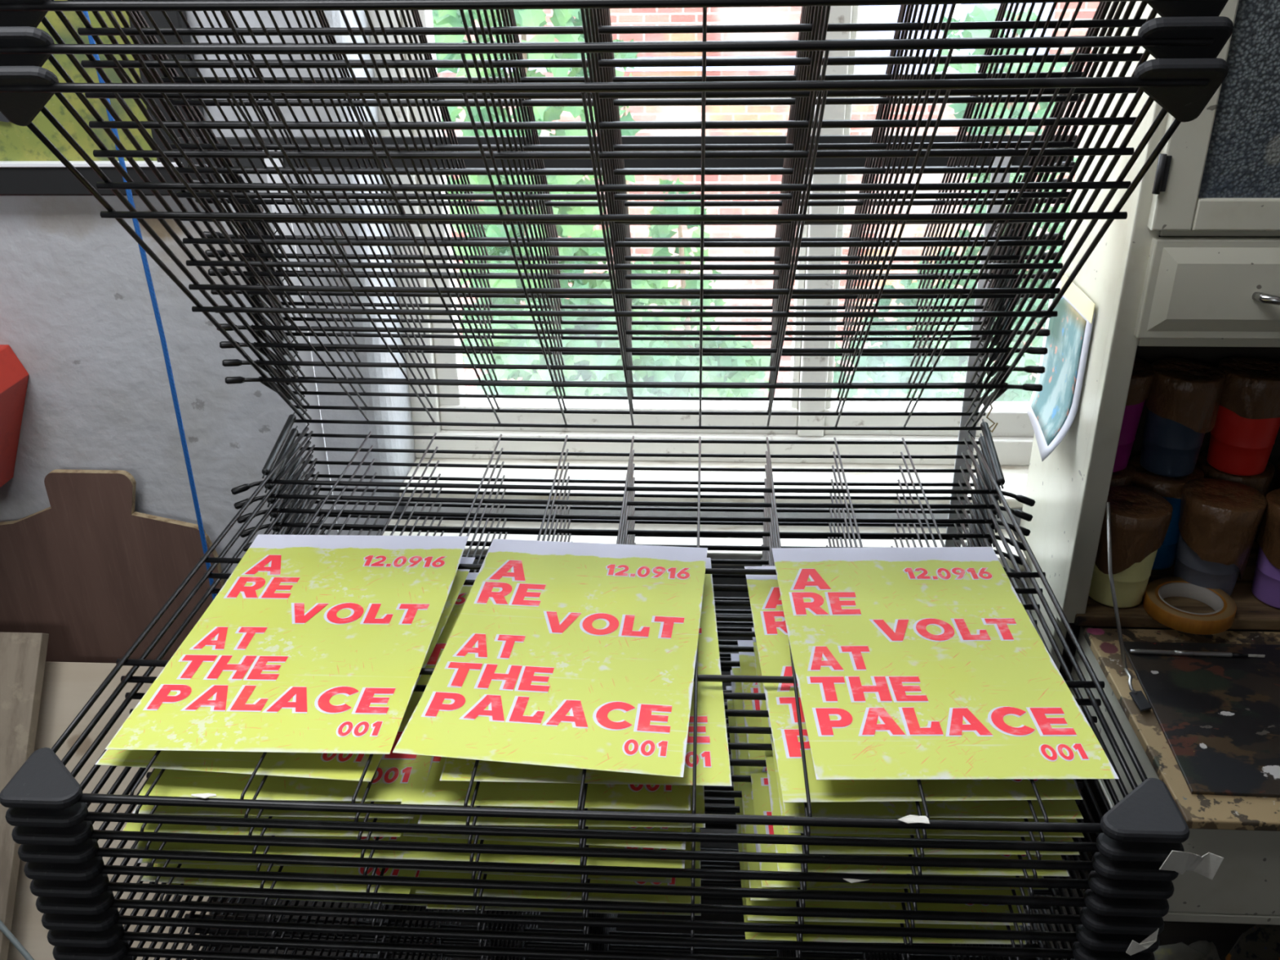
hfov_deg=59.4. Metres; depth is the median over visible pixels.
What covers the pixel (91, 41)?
cord
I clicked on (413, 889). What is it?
poster
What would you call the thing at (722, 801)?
shelf
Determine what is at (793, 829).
poster
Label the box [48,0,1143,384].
shelf
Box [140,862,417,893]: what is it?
poster
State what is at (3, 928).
cable
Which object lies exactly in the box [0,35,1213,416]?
shelf
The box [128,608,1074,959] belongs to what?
shelf
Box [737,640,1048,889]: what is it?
poster
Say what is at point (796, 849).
poster
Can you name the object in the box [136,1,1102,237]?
shelf
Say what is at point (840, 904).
poster
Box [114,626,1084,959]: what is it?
shelf
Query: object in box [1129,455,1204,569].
paint pot
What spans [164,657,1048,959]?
shelf
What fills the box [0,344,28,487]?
case
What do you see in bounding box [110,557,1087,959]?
shelf
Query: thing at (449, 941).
shelf
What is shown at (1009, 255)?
shelf
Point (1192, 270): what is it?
tall cabinet
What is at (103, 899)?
shelf
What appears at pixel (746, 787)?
poster
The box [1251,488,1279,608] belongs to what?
paint pot
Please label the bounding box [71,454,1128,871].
shelf
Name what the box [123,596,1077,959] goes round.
shelf
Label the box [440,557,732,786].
poster
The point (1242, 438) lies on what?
paint
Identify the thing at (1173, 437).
paint
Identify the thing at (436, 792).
poster
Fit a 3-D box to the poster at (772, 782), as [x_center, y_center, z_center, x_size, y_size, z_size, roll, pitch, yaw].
[0.241,0.248,1.099,0.240,0.006,0.372,0,26,2]
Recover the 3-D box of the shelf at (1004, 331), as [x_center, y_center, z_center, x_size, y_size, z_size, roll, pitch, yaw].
[-0.027,-0.271,1.137,0.987,0.725,0.019,1,69,3]
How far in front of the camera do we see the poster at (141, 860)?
0.98 m
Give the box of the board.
[1123,641,1279,797]
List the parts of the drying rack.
hinge chain, rail, hinge chain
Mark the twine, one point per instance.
(991, 406)
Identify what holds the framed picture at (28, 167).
attached to the wall at (77, 312)
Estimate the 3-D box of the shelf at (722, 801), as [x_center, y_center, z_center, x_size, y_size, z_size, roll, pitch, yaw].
[-0.025,0.371,1.333,0.987,0.019,0.725,1,25,3]
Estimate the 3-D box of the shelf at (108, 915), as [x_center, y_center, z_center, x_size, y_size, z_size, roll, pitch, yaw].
[-0.027,0.210,1.252,0.987,0.019,0.725,1,26,3]
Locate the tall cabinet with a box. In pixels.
[1010,0,1279,924]
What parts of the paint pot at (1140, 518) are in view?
tape lid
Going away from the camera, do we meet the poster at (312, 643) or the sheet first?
the poster at (312, 643)
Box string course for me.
[435,55,795,72]
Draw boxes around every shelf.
[0,0,1178,401]
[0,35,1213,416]
[0,76,1208,430]
[40,0,1150,372]
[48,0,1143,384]
[50,426,1147,833]
[51,0,1157,357]
[61,440,1137,852]
[67,0,1146,342]
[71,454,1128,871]
[75,0,1136,326]
[80,467,1119,888]
[84,484,1111,906]
[91,493,1102,924]
[96,508,1099,942]
[102,520,1095,958]
[105,1,1126,311]
[106,533,1090,959]
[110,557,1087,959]
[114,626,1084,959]
[115,1,1119,288]
[119,640,1080,959]
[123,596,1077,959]
[128,1,1111,275]
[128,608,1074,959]
[132,1,1105,262]
[132,621,1071,959]
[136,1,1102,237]
[142,785,1064,959]
[153,644,1056,959]
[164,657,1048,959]
[175,669,1043,959]
[186,737,1028,959]
[195,751,859,959]
[210,702,856,959]
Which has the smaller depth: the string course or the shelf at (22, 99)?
the shelf at (22, 99)
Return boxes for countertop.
[1083,627,1279,831]
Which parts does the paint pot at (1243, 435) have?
tape lid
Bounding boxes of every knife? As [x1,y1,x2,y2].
[1106,502,1151,711]
[1129,648,1265,657]
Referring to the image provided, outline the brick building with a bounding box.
[437,1,1099,397]
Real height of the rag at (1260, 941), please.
0.121 m
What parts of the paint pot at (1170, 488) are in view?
tape lid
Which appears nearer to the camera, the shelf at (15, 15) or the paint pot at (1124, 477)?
the shelf at (15, 15)
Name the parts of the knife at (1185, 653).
blade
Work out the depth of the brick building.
10.02 m
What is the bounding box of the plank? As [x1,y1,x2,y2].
[0,631,48,959]
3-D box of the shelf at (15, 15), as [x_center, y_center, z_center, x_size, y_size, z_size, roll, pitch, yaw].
[-0.026,-0.226,1.153,0.987,0.725,0.019,1,70,3]
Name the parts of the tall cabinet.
panel, frame, panel, panel, drawer, raised panel, door, door pane, handle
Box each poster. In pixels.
[94,556,475,782]
[105,534,468,754]
[122,814,405,836]
[132,800,416,818]
[134,818,415,858]
[137,858,373,867]
[138,572,478,801]
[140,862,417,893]
[164,870,430,906]
[392,538,707,777]
[394,867,671,883]
[400,755,690,810]
[402,836,685,868]
[403,814,686,849]
[415,827,692,903]
[417,785,705,827]
[426,827,701,915]
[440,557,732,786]
[725,685,1026,944]
[730,653,1030,902]
[730,670,1030,925]
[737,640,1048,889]
[744,565,1083,802]
[751,626,1069,876]
[763,684,1079,854]
[771,546,1119,779]
[782,795,1083,818]
[787,817,1084,837]
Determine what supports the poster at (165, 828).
on the drying rack
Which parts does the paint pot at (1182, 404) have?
tape lid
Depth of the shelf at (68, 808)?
1.05 m
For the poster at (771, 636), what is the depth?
0.93 m
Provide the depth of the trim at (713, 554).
1.78 m
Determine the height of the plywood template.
0.793 m
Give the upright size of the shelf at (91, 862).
0.019 m
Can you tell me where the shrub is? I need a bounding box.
[831,4,1077,401]
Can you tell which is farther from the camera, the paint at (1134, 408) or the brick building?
the brick building
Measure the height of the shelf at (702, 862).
0.019 m
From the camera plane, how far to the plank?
1.84 m
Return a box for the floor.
[209,847,887,959]
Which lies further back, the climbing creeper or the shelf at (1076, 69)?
the climbing creeper
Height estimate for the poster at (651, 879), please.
0.006 m
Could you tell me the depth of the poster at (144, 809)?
0.95 m
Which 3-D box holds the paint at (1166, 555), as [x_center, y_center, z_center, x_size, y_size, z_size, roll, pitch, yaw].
[0.762,0.052,1.658,0.098,0.148,0.098,1,26,3]
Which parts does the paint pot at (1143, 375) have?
tape lid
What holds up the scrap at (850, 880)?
on the drying rack
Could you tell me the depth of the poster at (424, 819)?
0.94 m
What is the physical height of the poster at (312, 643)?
0.005 m
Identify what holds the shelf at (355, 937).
attached to the drying rack
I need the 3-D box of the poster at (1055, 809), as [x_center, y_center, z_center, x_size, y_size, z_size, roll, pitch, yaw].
[0.242,0.193,1.076,0.240,0.005,0.372,0,26,1]
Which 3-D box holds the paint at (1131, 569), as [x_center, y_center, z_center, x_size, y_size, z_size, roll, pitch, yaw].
[0.675,0.098,1.568,0.098,0.148,0.098,1,26,3]
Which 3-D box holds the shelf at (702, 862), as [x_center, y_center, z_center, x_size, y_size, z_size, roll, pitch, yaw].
[-0.023,0.479,1.386,0.987,0.019,0.725,1,24,3]
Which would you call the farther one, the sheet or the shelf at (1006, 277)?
the sheet
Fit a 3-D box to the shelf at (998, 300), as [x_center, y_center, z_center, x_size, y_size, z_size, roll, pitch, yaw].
[-0.027,-0.317,1.123,0.987,0.725,0.019,1,68,3]
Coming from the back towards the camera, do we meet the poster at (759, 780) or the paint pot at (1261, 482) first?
the paint pot at (1261, 482)
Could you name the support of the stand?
on the floor
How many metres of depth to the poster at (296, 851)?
0.97 m
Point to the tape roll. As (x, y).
(1221, 620)
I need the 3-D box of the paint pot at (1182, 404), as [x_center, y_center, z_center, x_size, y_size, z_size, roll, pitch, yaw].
[0.761,-0.086,1.589,0.095,0.152,0.097,1,26,3]
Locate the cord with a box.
[82,11,216,599]
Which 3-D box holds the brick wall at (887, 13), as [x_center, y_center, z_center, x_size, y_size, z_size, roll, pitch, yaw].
[2.649,-4.029,9.370,1.750,1.490,0.115,1,26,3]
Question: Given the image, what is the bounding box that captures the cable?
[0,920,34,959]
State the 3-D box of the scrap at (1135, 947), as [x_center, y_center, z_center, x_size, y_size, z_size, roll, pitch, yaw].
[0.395,0.363,0.880,0.023,0.025,0.005,-5,27,-9]
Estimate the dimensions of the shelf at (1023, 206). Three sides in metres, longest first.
0.987 x 0.725 x 0.019 m
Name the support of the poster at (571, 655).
on the drying rack
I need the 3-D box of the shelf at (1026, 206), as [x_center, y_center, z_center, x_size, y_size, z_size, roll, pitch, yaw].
[-0.027,-0.379,1.097,0.987,0.725,0.019,1,66,3]
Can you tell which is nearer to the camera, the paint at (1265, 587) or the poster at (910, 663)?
the poster at (910, 663)
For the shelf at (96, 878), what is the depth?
0.93 m
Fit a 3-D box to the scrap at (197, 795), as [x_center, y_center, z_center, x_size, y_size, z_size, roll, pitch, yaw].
[-0.347,0.251,0.893,0.021,0.001,0.006,1,26,3]
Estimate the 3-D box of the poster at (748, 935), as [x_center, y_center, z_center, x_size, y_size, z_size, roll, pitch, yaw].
[0.215,0.319,1.134,0.240,0.005,0.372,0,26,1]
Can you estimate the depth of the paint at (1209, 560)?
1.56 m
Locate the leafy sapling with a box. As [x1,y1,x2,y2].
[639,177,770,397]
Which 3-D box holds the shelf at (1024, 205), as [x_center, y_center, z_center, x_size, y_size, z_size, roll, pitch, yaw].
[-0.028,-0.399,1.089,0.987,0.725,0.019,1,66,3]
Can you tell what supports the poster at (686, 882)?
on the drying rack
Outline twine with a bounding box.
[986,395,998,432]
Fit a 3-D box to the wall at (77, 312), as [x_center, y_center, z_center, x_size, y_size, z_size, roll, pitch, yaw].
[-0.094,-0.477,1.687,4.600,2.500,0.240,1,26,3]
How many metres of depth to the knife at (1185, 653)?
1.49 m
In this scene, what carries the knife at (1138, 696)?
on the countertop
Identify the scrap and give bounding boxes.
[191,793,216,798]
[843,872,869,883]
[897,814,929,824]
[1125,928,1159,955]
[1159,850,1223,879]
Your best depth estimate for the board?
1.39 m
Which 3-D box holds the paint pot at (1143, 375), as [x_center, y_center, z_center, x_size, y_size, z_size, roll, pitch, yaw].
[0.670,-0.093,1.607,0.103,0.152,0.101,1,26,3]
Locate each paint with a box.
[1088,549,1157,608]
[1112,400,1145,472]
[1133,483,1181,569]
[1139,408,1204,477]
[1173,532,1239,595]
[1206,404,1279,475]
[1251,546,1279,608]
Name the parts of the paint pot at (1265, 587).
tape lid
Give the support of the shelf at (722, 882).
attached to the drying rack
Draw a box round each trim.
[382,519,1026,571]
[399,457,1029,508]
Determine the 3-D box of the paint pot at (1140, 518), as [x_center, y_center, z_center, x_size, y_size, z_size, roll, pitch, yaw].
[0.676,0.096,1.567,0.103,0.152,0.102,1,26,3]
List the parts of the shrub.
stem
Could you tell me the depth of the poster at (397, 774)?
0.96 m
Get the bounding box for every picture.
[0,0,216,195]
[1031,293,1086,445]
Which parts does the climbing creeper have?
stem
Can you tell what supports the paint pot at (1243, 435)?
on the paint pot at (1261, 482)
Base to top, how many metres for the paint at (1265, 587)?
0.148 m
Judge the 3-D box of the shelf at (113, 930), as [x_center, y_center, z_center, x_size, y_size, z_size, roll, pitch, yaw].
[-0.027,0.228,1.261,0.987,0.019,0.725,1,26,3]
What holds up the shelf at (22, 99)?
attached to the drying rack
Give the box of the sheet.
[7,661,213,959]
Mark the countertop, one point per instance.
(1203, 811)
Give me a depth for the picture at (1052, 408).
1.56 m
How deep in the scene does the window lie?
1.87 m
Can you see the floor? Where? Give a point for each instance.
(704, 917)
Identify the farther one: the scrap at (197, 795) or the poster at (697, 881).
the poster at (697, 881)
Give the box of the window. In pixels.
[368,5,1087,466]
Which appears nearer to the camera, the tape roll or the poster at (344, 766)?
the poster at (344, 766)
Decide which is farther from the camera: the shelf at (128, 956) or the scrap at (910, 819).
the shelf at (128, 956)
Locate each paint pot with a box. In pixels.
[1088,485,1173,608]
[1110,461,1136,486]
[1112,357,1155,472]
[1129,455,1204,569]
[1139,358,1225,477]
[1173,478,1266,595]
[1196,449,1275,550]
[1206,356,1279,475]
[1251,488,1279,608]
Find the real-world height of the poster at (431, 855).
0.003 m
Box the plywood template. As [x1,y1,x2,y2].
[0,469,224,662]
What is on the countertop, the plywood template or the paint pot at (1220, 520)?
the paint pot at (1220, 520)
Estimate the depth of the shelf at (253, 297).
1.13 m
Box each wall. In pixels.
[0,10,1022,848]
[853,2,1055,74]
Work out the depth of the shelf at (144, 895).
1.07 m
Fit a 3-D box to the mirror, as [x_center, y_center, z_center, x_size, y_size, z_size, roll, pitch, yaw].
[0.572,-0.165,1.567,0.036,0.223,0.180,1,26,3]
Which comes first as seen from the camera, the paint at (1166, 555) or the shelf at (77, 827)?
the shelf at (77, 827)
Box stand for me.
[1024,851,1256,959]
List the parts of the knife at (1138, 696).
handle, blade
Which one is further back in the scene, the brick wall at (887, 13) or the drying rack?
the brick wall at (887, 13)
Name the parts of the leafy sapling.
stem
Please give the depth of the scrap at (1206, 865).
0.86 m
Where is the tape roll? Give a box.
[1142,577,1236,635]
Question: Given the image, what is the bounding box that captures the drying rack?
[0,0,1233,959]
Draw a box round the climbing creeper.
[431,8,761,397]
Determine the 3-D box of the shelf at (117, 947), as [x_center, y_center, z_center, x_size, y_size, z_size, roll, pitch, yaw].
[-0.026,0.246,1.270,0.987,0.019,0.725,1,26,3]

